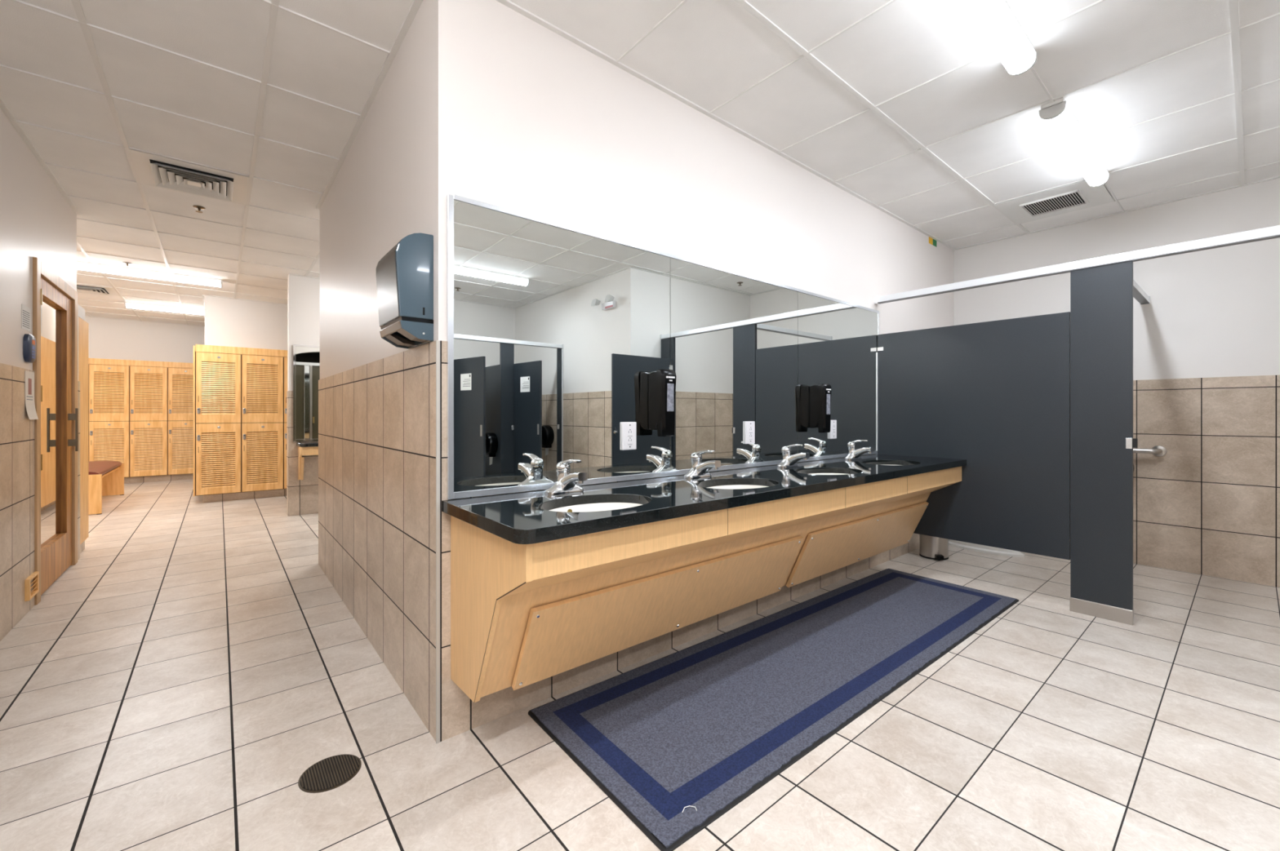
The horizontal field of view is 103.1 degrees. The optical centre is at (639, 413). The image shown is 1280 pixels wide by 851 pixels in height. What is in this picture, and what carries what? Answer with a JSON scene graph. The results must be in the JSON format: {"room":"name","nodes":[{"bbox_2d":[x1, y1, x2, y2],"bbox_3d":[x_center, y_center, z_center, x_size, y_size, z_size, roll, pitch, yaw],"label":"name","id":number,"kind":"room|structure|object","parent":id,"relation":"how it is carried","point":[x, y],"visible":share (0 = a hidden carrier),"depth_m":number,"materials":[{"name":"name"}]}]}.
{"room":"locker room restroom","nodes":[
{"label":"locker room restroom","id":0,"kind":"room"},
{"bbox_2d":[0,107,76,370],"bbox_3d":[-2.712,-0.212,-0.702,3.328,2.765,9.580,0,0,-40],"label":"wall","id":1,"kind":"structure","parent":0,"point":[37,220],"depth_m":2.93,"materials":[{"name":"white paint"}]},
{"bbox_2d":[21,303,31,332],"bbox_3d":[-3.605,-0.560,2.985,0.002,0.140,0.182,0,0,-40],"label":"notice sheet","id":2,"kind":"object","parent":1,"relation":"attached to","point":[25,311],"visible":1,"depth_m":2.98,"materials":[{"name":"white paper"}]},
{"bbox_2d":[22,333,36,363],"bbox_3d":[-3.606,-0.385,3.005,0.026,0.165,0.150,0,0,-40],"label":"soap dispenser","id":3,"kind":"object","parent":1,"relation":"attached to","point":[29,344],"visible":1,"depth_m":2.97,"materials":[{"name":"plastic"}]},
{"bbox_2d":[25,370,38,419],"bbox_3d":[-3.613,-0.107,3.019,0.017,0.285,0.190,0,0,-40],"label":"notice sheet","id":4,"kind":"object","parent":1,"relation":"attached to","point":[29,376],"visible":1,"depth_m":3.01,"materials":[{"name":"beige paper"}]},
{"bbox_2d":[24,571,39,601],"bbox_3d":[-3.614,1.025,3.021,0.018,0.124,0.200,0,0,-40],"label":"air vent","id":5,"kind":"object","parent":1,"relation":"in","point":[28,595],"visible":1,"depth_m":3.00,"materials":[{"name":"brown wood"}]},
{"bbox_2d":[0,363,78,641],"bbox_3d":[-1.482,0.455,0.428,0.008,1.430,9.410,0,0,-40],"label":"trim","id":6,"kind":"structure","parent":1,"relation":"attached to","point":[16,429],"depth_m":2.80,"materials":[{"name":"tile"}]},
{"bbox_2d":[32,257,78,605],"bbox_3d":[-4.063,0.107,3.541,0.096,2.125,1.162,0,0,-40],"label":"door","id":7,"kind":"structure","parent":1,"relation":"in","point":[55,366],"depth_m":3.57,"materials":[{"name":"brown wood"}]},
{"bbox_2d":[40,305,41,333],"bbox_3d":[-3.888,-0.630,3.285,0.002,0.200,0.140,0,0,-40],"label":"notice sheet","id":8,"kind":"object","parent":7,"relation":"attached to","point":[41,305],"visible":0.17,"depth_m":3.33,"materials":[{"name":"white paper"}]},
{"bbox_2d":[77,304,84,381],"bbox_3d":[-5.258,0.145,3.623,1.728,2.050,0.330,0,0,-40],"label":"wall","id":9,"kind":"structure","parent":0,"point":[81,311],"depth_m":4.11,"materials":[{"name":"white paint"}]},
{"bbox_2d":[78,381,79,559],"bbox_3d":[-4.509,0.455,4.079,0.009,1.430,0.075,0,0,-40],"label":"trim","id":10,"kind":"structure","parent":9,"relation":"attached to","point":[78,381],"depth_m":4.07,"materials":[{"name":"tile"}]},
{"bbox_2d":[80,541,84,553],"bbox_3d":[-4.686,1.123,4.247,0.010,0.095,0.360,0,0,-40],"label":"trim","id":11,"kind":"structure","parent":9,"relation":"attached to","point":[82,545],"depth_m":4.32,"materials":[{"name":"tile"}]},
{"bbox_2d":[78,316,88,545],"bbox_3d":[-5.335,0.145,3.715,1.727,1.860,0.410,0,0,-40],"label":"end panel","id":12,"kind":"object","parent":9,"relation":"attached to","point":[83,326],"visible":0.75,"depth_m":4.29,"materials":[{"name":"brown wood"}]},
{"bbox_2d":[84,316,204,363],"bbox_3d":[-7.355,-0.212,9.892,9.700,2.765,0.180,0,0,-40],"label":"wall","id":13,"kind":"structure","parent":0,"point":[108,339],"depth_m":8.76,"materials":[{"name":"white paint"}]},
{"bbox_2d":[88,358,129,477],"bbox_3d":[-8.771,0.086,8.419,0.466,1.960,0.282,0,0,-40],"label":"locker","id":14,"kind":"object","parent":13,"relation":"attached to","point":[108,379],"visible":0.83,"depth_m":8.32,"materials":[{"name":"brown wood"}]},
{"bbox_2d":[129,360,167,477],"bbox_3d":[-8.411,0.086,8.717,0.466,1.960,0.282,0,0,-40],"label":"locker","id":15,"kind":"object","parent":13,"relation":"attached to","point":[148,379],"visible":0.99,"depth_m":8.62,"materials":[{"name":"brown wood"}]},
{"bbox_2d":[167,361,193,475],"bbox_3d":[-8.052,0.086,9.014,0.466,1.960,0.282,0,0,-40],"label":"locker","id":16,"kind":"object","parent":13,"relation":"attached to","point":[180,375],"visible":0.71,"depth_m":8.87,"materials":[{"name":"brown wood"}]},
{"bbox_2d":[204,295,287,350],"bbox_3d":[-5.267,-0.212,8.746,3.348,2.765,2.210,0,0,-40],"label":"wall","id":17,"kind":"structure","parent":0,"point":[229,322],"depth_m":7.11,"materials":[{"name":"white paint"}]},
{"bbox_2d":[195,344,241,496],"bbox_3d":[-5.633,0.086,6.798,0.466,1.960,0.282,0,0,-40],"label":"locker","id":18,"kind":"object","parent":17,"relation":"attached to","point":[218,368],"visible":1,"depth_m":6.71,"materials":[{"name":"brown wood"}]},
{"bbox_2d":[193,346,195,496],"bbox_3d":[-6.521,0.096,7.483,0.018,1.941,2.454,0,0,-40],"label":"end panel","id":19,"kind":"object","parent":18,"relation":"attached to","point":[194,352],"visible":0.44,"depth_m":6.54,"materials":[{"name":"brown wood"}]},
{"bbox_2d":[240,347,283,492],"bbox_3d":[-5.274,0.086,7.096,0.466,1.960,0.282,0,0,-40],"label":"locker","id":20,"kind":"object","parent":17,"relation":"attached to","point":[262,369],"visible":1,"depth_m":7.00,"materials":[{"name":"brown wood"}]},
{"bbox_2d":[283,350,287,489],"bbox_3d":[-4.915,0.086,7.394,0.466,1.960,0.282,0,0,-40],"label":"locker","id":21,"kind":"object","parent":17,"relation":"attached to","point":[285,352],"visible":0.16,"depth_m":7.16,"materials":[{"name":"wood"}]},
{"bbox_2d":[287,274,319,391],"bbox_3d":[-2.171,-0.212,7.410,4.885,2.765,0.140,0,0,-40],"label":"wall pillar","id":22,"kind":"structure","parent":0,"point":[303,292],"depth_m":5.88,"materials":[{"name":"white paint"}]},
{"bbox_2d":[286,391,288,516],"bbox_3d":[-4.052,0.455,5.845,0.008,1.430,0.148,0,0,-40],"label":"trim","id":23,"kind":"structure","parent":22,"relation":"attached to","point":[287,392],"depth_m":5.81,"materials":[{"name":"tile"}]},
{"bbox_2d":[288,391,318,516],"bbox_3d":[-2.123,0.455,7.353,4.885,1.430,0.008,0,0,-40],"label":"trim","id":24,"kind":"structure","parent":22,"relation":"attached to","point":[303,494],"depth_m":5.86,"materials":[{"name":"tile"}]},
{"bbox_2d":[293,344,319,441],"bbox_3d":[-3.332,-0.234,6.333,1.648,1.112,0.020,0,0,-40],"label":"wall mirror","id":25,"kind":"object","parent":22,"relation":"attached to","point":[306,358],"visible":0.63,"depth_m":5.88,"materials":[{"name":"white mirror"}]},
{"bbox_2d":[297,446,318,479],"bbox_3d":[-3.255,0.568,6.263,1.578,0.384,0.224,0,0,-40],"label":"shelf bracket","id":26,"kind":"object","parent":22,"relation":"attached to","point":[301,451],"visible":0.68,"depth_m":5.76,"materials":[{"name":"brown wood"}]},
{"bbox_2d":[296,442,318,447],"bbox_3d":[-3.247,0.355,6.256,1.615,0.040,0.244,0,0,-40],"label":"countertop","id":27,"kind":"structure","parent":26,"relation":"on","point":[302,444],"depth_m":5.72,"materials":[{"name":"black stone"}]},
{"bbox_2d":[320,0,954,379],"bbox_3d":[0.282,-0.212,4.442,4.897,2.765,2.770,0,0,-40],"label":"wall","id":28,"kind":"structure","parent":0,"point":[481,100],"depth_m":2.42,"materials":[{"name":"white paint"}]},
{"bbox_2d":[318,341,435,742],"bbox_3d":[-1.604,0.455,2.874,0.008,1.430,2.778,0,0,-40],"label":"wall tiles","id":29,"kind":"structure","parent":28,"relation":"attached to","point":[377,419],"depth_m":2.33,"materials":[{"name":"tile"}]},
{"bbox_2d":[376,232,433,349],"bbox_3d":[-0.896,-0.458,1.925,0.128,0.388,0.303,0,0,-40],"label":"paper towel dispenser","id":30,"kind":"object","parent":28,"relation":"attached to","point":[405,274],"visible":1,"depth_m":1.83,"materials":[{"name":"blue plastic"}]},
{"bbox_2d":[435,340,439,744],"bbox_3d":[-0.718,0.455,1.805,0.013,1.430,0.006,0,0,-40],"label":"trim","id":31,"kind":"structure","parent":28,"relation":"attached to","point":[437,342],"depth_m":1.80,"materials":[{"name":"grey tile"}]},
{"bbox_2d":[440,340,441,742],"bbox_3d":[-0.710,0.455,1.811,0.006,1.430,0.002,0,0,-40],"label":"trim","id":32,"kind":"structure","parent":28,"relation":"attached to","point":[440,340],"depth_m":1.81,"materials":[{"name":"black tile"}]},
{"bbox_2d":[446,194,883,499],"bbox_3d":[0.590,-0.241,2.852,3.288,1.099,0.055,0,0,-40],"label":"wall mirror","id":33,"kind":"object","parent":28,"relation":"attached to","point":[557,332],"depth_m":2.30,"materials":[{"name":"white mirror"}]},
{"bbox_2d":[622,422,636,450],"bbox_3d":[-0.050,0.103,2.340,0.080,0.128,0.014,0,0,-40],"label":"wall outlet","id":34,"kind":"object","parent":33,"relation":"attached to","point":[628,429],"visible":1,"depth_m":2.33,"materials":[{"name":"white plastic"}]},
{"bbox_2d":[626,428,632,444],"bbox_3d":[-0.046,0.103,2.336,0.036,0.072,0.002,0,0,-40],"label":"receptacle","id":35,"kind":"object","parent":34,"relation":"attached to","point":[629,431],"depth_m":2.33,"materials":[{"name":"white plastic"}]},
{"bbox_2d":[648,368,676,436],"bbox_3d":[0.108,-0.050,2.405,0.096,0.313,0.114,0,0,-40],"label":"soap dispenser","id":36,"kind":"object","parent":33,"relation":"attached to","point":[662,382],"visible":1,"depth_m":2.36,"materials":[{"name":"black plastic"}]},
{"bbox_2d":[744,421,755,444],"bbox_3d":[0.628,0.108,2.901,0.080,0.128,0.014,0,0,-40],"label":"wall outlet","id":37,"kind":"object","parent":33,"relation":"attached to","point":[749,426],"visible":1,"depth_m":2.89,"materials":[{"name":"white plastic"}]},
{"bbox_2d":[748,426,752,439],"bbox_3d":[0.631,0.108,2.897,0.036,0.072,0.002,0,0,-40],"label":"receptacle","id":38,"kind":"object","parent":37,"relation":"attached to","point":[750,428],"depth_m":2.89,"materials":[{"name":"white plastic"}]},
{"bbox_2d":[809,383,831,432],"bbox_3d":[1.169,-0.035,3.285,0.096,0.313,0.114,0,0,-40],"label":"soap dispenser","id":39,"kind":"object","parent":33,"relation":"attached to","point":[820,394],"visible":1,"depth_m":3.25,"materials":[{"name":"black plastic"}]},
{"bbox_2d":[829,420,836,439],"bbox_3d":[1.321,0.108,3.476,0.080,0.128,0.014,0,0,-40],"label":"wall outlet","id":40,"kind":"object","parent":33,"relation":"attached to","point":[833,434],"visible":0.94,"depth_m":3.47,"materials":[{"name":"white plastic"}]},
{"bbox_2d":[832,424,835,435],"bbox_3d":[1.324,0.108,3.472,0.036,0.072,0.002,0,0,-40],"label":"receptacle","id":41,"kind":"object","parent":40,"relation":"attached to","point":[833,425],"depth_m":3.47,"materials":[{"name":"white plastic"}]},
{"bbox_2d":[876,352,877,450],"bbox_3d":[1.828,0.200,3.906,0.034,1.340,0.011,0,0,-40],"label":"channel","id":42,"kind":"object","parent":33,"relation":"attached to","point":[877,353],"visible":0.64,"depth_m":3.89,"materials":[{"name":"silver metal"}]},
{"bbox_2d":[877,311,1070,559],"bbox_3d":[2.196,0.133,3.462,0.025,1.475,1.141,0,0,-40],"label":"partition","id":43,"kind":"object","parent":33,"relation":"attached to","point":[994,396],"depth_m":3.33,"materials":[{"name":"grey plastic"}]},
{"bbox_2d":[441,341,919,741],"bbox_3d":[1.170,0.455,3.374,4.891,1.430,0.008,0,0,-40],"label":"trim","id":44,"kind":"structure","parent":28,"relation":"attached to","point":[460,714],"depth_m":2.08,"materials":[{"name":"tile"}]},
{"bbox_2d":[450,466,961,703],"bbox_3d":[0.752,0.654,2.640,3.242,0.605,0.584,0,0,-40],"label":"vanity cabinet","id":45,"kind":"object","parent":28,"relation":"attached to","point":[522,615],"visible":0.94,"depth_m":1.87,"materials":[{"name":"brown wood"}]},
{"bbox_2d":[441,453,966,544],"bbox_3d":[0.749,0.330,2.619,3.272,0.040,0.614,0,0,-40],"label":"countertop","id":46,"kind":"structure","parent":45,"relation":"on","point":[526,517],"depth_m":1.93,"materials":[{"name":"black stone"}]},
{"bbox_2d":[545,459,587,495],"bbox_3d":[-0.267,0.242,1.960,0.160,0.136,0.169,0,0,-40],"label":"faucet","id":47,"kind":"object","parent":46,"relation":"on","point":[566,482],"visible":1,"depth_m":1.96,"materials":[{"name":"silver metal"}]},
{"bbox_2d":[549,502,643,512],"bbox_3d":[-0.150,0.426,1.779,0.424,0.167,0.310,0,0,-40],"label":"washbasin","id":48,"kind":"object","parent":46,"relation":"in","point":[599,507],"visible":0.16,"depth_m":1.94,"materials":[{"name":"white ceramic"}]},
{"bbox_2d":[684,450,720,479],"bbox_3d":[0.310,0.242,2.438,0.160,0.136,0.169,0,0,-40],"label":"faucet","id":49,"kind":"object","parent":46,"relation":"on","point":[700,469],"visible":1,"depth_m":2.43,"materials":[{"name":"silver metal"}]},
{"bbox_2d":[706,484,768,489],"bbox_3d":[0.435,0.426,2.264,0.424,0.167,0.310,0,0,-40],"label":"washbasin","id":50,"kind":"object","parent":46,"relation":"in","point":[734,486],"visible":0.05,"depth_m":2.43,"materials":[{"name":"white ceramic"}]},
{"bbox_2d":[777,444,809,468],"bbox_3d":[0.888,0.242,2.917,0.160,0.136,0.169,0,0,-40],"label":"faucet","id":51,"kind":"object","parent":46,"relation":"on","point":[788,460],"visible":1,"depth_m":2.91,"materials":[{"name":"silver metal"}]},
{"bbox_2d":[810,473,846,475],"bbox_3d":[1.021,0.426,2.749,0.424,0.167,0.310,0,0,-40],"label":"washbasin","id":52,"kind":"object","parent":46,"relation":"in","point":[811,473],"visible":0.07,"depth_m":2.92,"materials":[{"name":"white ceramic"}]},
{"bbox_2d":[844,440,873,460],"bbox_3d":[1.469,0.242,3.398,0.160,0.136,0.169,0,0,-40],"label":"faucet","id":53,"kind":"object","parent":46,"relation":"on","point":[854,454],"visible":1,"depth_m":3.39,"materials":[{"name":"silver metal"}]},
{"bbox_2d":[928,236,933,244],"bbox_3d":[2.622,-1.561,4.582,0.085,0.062,0.001,0,0,-40],"label":"tag","id":54,"kind":"object","parent":28,"relation":"attached to","point":[931,240],"visible":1,"depth_m":4.58,"materials":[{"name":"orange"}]},
{"bbox_2d":[933,239,936,246],"bbox_3d":[2.691,-1.561,4.639,0.085,0.062,0.001,0,0,-40],"label":"tag","id":55,"kind":"object","parent":28,"relation":"attached to","point":[934,241],"visible":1,"depth_m":4.64,"materials":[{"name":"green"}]},
{"bbox_2d":[0,480,1279,850],"bbox_3d":[-2.262,1.220,3.905,9.900,0.100,16.100,0,0,-40],"label":"floor","id":56,"kind":"structure","parent":0,"point":[175,688],"depth_m":1.86,"materials":[{"name":"tile"}]},
{"bbox_2d":[88,461,124,515],"bbox_3d":[-7.063,0.918,6.429,0.570,0.504,1.845,0,0,-40],"label":"bench","id":57,"kind":"object","parent":56,"relation":"on","point":[106,478],"visible":0.44,"depth_m":6.59,"materials":[{"name":"brown wood"}]},
{"bbox_2d":[88,461,121,475],"bbox_3d":[-7.059,0.711,6.433,0.524,0.089,1.761,0,0,-40],"label":"cushion","id":58,"kind":"object","parent":57,"relation":"on","point":[95,468],"depth_m":6.58,"materials":[{"name":"brown leather"}]},
{"bbox_2d":[124,474,193,484],"bbox_3d":[-8.370,1.118,8.688,2.400,0.104,0.010,0,0,-40],"label":"trim","id":59,"kind":"structure","parent":56,"relation":"on","point":[183,477],"depth_m":8.74,"materials":[{"name":"tile"}]},
{"bbox_2d":[204,488,286,502],"bbox_3d":[-5.029,1.118,7.235,1.790,0.104,0.010,0,0,-40],"label":"trim","id":60,"kind":"structure","parent":56,"relation":"on","point":[275,493],"depth_m":6.93,"materials":[{"name":"tile"}]},
{"bbox_2d":[297,754,361,793],"bbox_3d":[-1.006,1.167,1.653,0.176,0.005,0.176,0,0,-40],"label":"floor drain","id":61,"kind":"object","parent":56,"relation":"on","point":[331,773],"visible":1,"depth_m":1.64,"materials":[{"name":"brown metal"}]},
{"bbox_2d":[528,568,1018,850],"bbox_3d":[0.966,1.165,2.583,2.950,0.009,0.824,0,0,-39],"label":"floor mat","id":62,"kind":"object","parent":56,"relation":"on","point":[704,726],"visible":1,"depth_m":2.09,"materials":[{"name":"blue carpet"}]},
{"bbox_2d":[919,534,948,560],"bbox_3d":[2.397,1.028,4.134,0.208,0.285,0.249,0,0,15],"label":"pedal bin","id":63,"kind":"object","parent":56,"relation":"on","point":[931,548],"visible":0.5,"depth_m":4.07,"materials":[{"name":"silver metal"}]},
{"bbox_2d":[948,539,1025,557],"bbox_3d":[2.951,0.795,4.384,0.420,0.750,0.694,0,0,-40],"label":"toilet","id":64,"kind":"object","parent":56,"relation":"on","point":[968,546],"visible":0.12,"depth_m":4.27,"materials":[{"name":"white ceramic"}]},
{"bbox_2d":[1069,260,1137,625],"bbox_3d":[2.651,0.161,2.913,0.040,2.018,0.286,0,0,-40],"label":"pilaster","id":65,"kind":"object","parent":56,"relation":"on","point":[1102,442],"visible":1,"depth_m":2.90,"materials":[{"name":"grey metal"}]},
{"bbox_2d":[874,225,1279,305],"bbox_3d":[2.615,-0.871,2.956,0.054,0.058,2.494,0,0,-40],"label":"headrail","id":66,"kind":"object","parent":65,"relation":"on","point":[1273,232],"visible":1,"depth_m":2.91,"materials":[{"name":"silver metal"}]},
{"bbox_2d":[0,0,1279,326],"bbox_3d":[-2.262,-1.645,3.905,9.900,0.100,16.100,0,0,-40],"label":"ceiling","id":67,"kind":"structure","parent":0,"point":[708,53],"depth_m":2.55,"materials":[{"name":"white"}]},
{"bbox_2d":[76,284,119,296],"bbox_3d":[-7.053,-1.575,6.441,0.570,0.028,0.584,0,0,-40],"label":"ceiling vent","id":68,"kind":"object","parent":67,"relation":"in","point":[81,288],"visible":0.61,"depth_m":6.48,"materials":[{"name":"white metal"}]},
{"bbox_2d":[122,262,132,266],"bbox_3d":[-5.424,-1.575,5.376,0.076,0.035,0.076,0,0,-40],"label":"sprinkler head","id":69,"kind":"object","parent":67,"relation":"attached to","point":[126,263],"visible":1,"depth_m":5.37},
{"bbox_2d":[76,260,222,287],"bbox_3d":[-5.461,-1.553,5.683,1.220,0.084,0.108,0,0,-40],"label":"ceiling light","id":70,"kind":"object","parent":67,"relation":"attached to","point":[81,265],"visible":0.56,"depth_m":5.63,"materials":[{"name":"white plastic"}]},
{"bbox_2d":[124,301,204,315],"bbox_3d":[-6.871,-1.553,7.631,1.220,0.084,0.108,0,0,-40],"label":"ceiling light","id":71,"kind":"object","parent":67,"relation":"attached to","point":[127,304],"visible":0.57,"depth_m":7.47,"materials":[{"name":"white plastic"}]},
{"bbox_2d":[128,148,248,204],"bbox_3d":[-3.029,-1.575,3.454,0.570,0.028,0.584,0,0,-40],"label":"ceiling vent","id":72,"kind":"object","parent":67,"relation":"in","point":[153,170],"visible":1,"depth_m":3.40,"materials":[{"name":"white metal"}]},
{"bbox_2d":[192,205,205,213],"bbox_3d":[-3.402,-1.575,3.921,0.076,0.035,0.076,0,0,-40],"label":"sprinkler head","id":73,"kind":"object","parent":67,"relation":"attached to","point":[198,207],"visible":1,"depth_m":3.91},
{"bbox_2d":[0,0,1279,326],"bbox_3d":[-2.243,-1.592,3.842,9.550,0.010,15.660,0,0,-40],"label":"ceiling grid","id":74,"kind":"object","parent":67,"relation":"attached to","point":[1233,4],"depth_m":2.70,"materials":[{"name":"white metal"}]},
{"bbox_2d":[956,0,1037,75],"bbox_3d":[1.230,-1.553,1.870,1.220,0.084,0.108,0,0,-40],"label":"ceiling light","id":75,"kind":"object","parent":67,"relation":"attached to","point":[994,20],"visible":1,"depth_m":2.03,"materials":[{"name":"white plastic"}]},
{"bbox_2d":[995,180,1114,224],"bbox_3d":[3.119,-1.581,3.829,0.610,0.016,0.594,0,0,-40],"label":"ceiling vent","id":76,"kind":"object","parent":67,"relation":"in","point":[1079,195],"visible":0.99,"depth_m":3.80,"materials":[{"name":"white metal"}]},
{"bbox_2d":[1039,97,1109,186],"bbox_3d":[2.573,-1.553,2.984,1.220,0.084,0.108,0,0,-40],"label":"ceiling light","id":77,"kind":"object","parent":67,"relation":"attached to","point":[1058,117],"visible":1,"depth_m":2.83,"materials":[{"name":"white plastic"}]},
{"bbox_2d":[954,177,1279,380],"bbox_3d":[1.452,-0.212,6.984,0.150,2.765,16.100,0,0,-40],"label":"wall","id":78,"kind":"structure","parent":0,"point":[1215,312],"depth_m":3.79,"materials":[{"name":"white paint"}]},
{"bbox_2d":[1133,279,1150,305],"bbox_3d":[3.289,-0.871,3.414,1.578,0.058,0.054,0,0,-40],"label":"headrail","id":79,"kind":"object","parent":78,"relation":"attached to","point":[1139,294],"visible":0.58,"depth_m":3.67,"materials":[{"name":"silver metal"}]},
{"bbox_2d":[1133,445,1167,457],"bbox_3d":[3.588,0.285,4.208,0.088,0.084,1.074,0,0,-40],"label":"grab bar","id":80,"kind":"object","parent":78,"relation":"attached to","point":[1157,451],"visible":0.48,"depth_m":3.84,"materials":[{"name":"silver metal"}]},
{"bbox_2d":[1133,375,1279,587],"bbox_3d":[3.846,0.455,3.972,0.008,1.430,2.487,0,0,-40],"label":"wall tiles","id":81,"kind":"structure","parent":78,"relation":"attached to","point":[1209,506],"depth_m":3.66,"materials":[{"name":"tile"}]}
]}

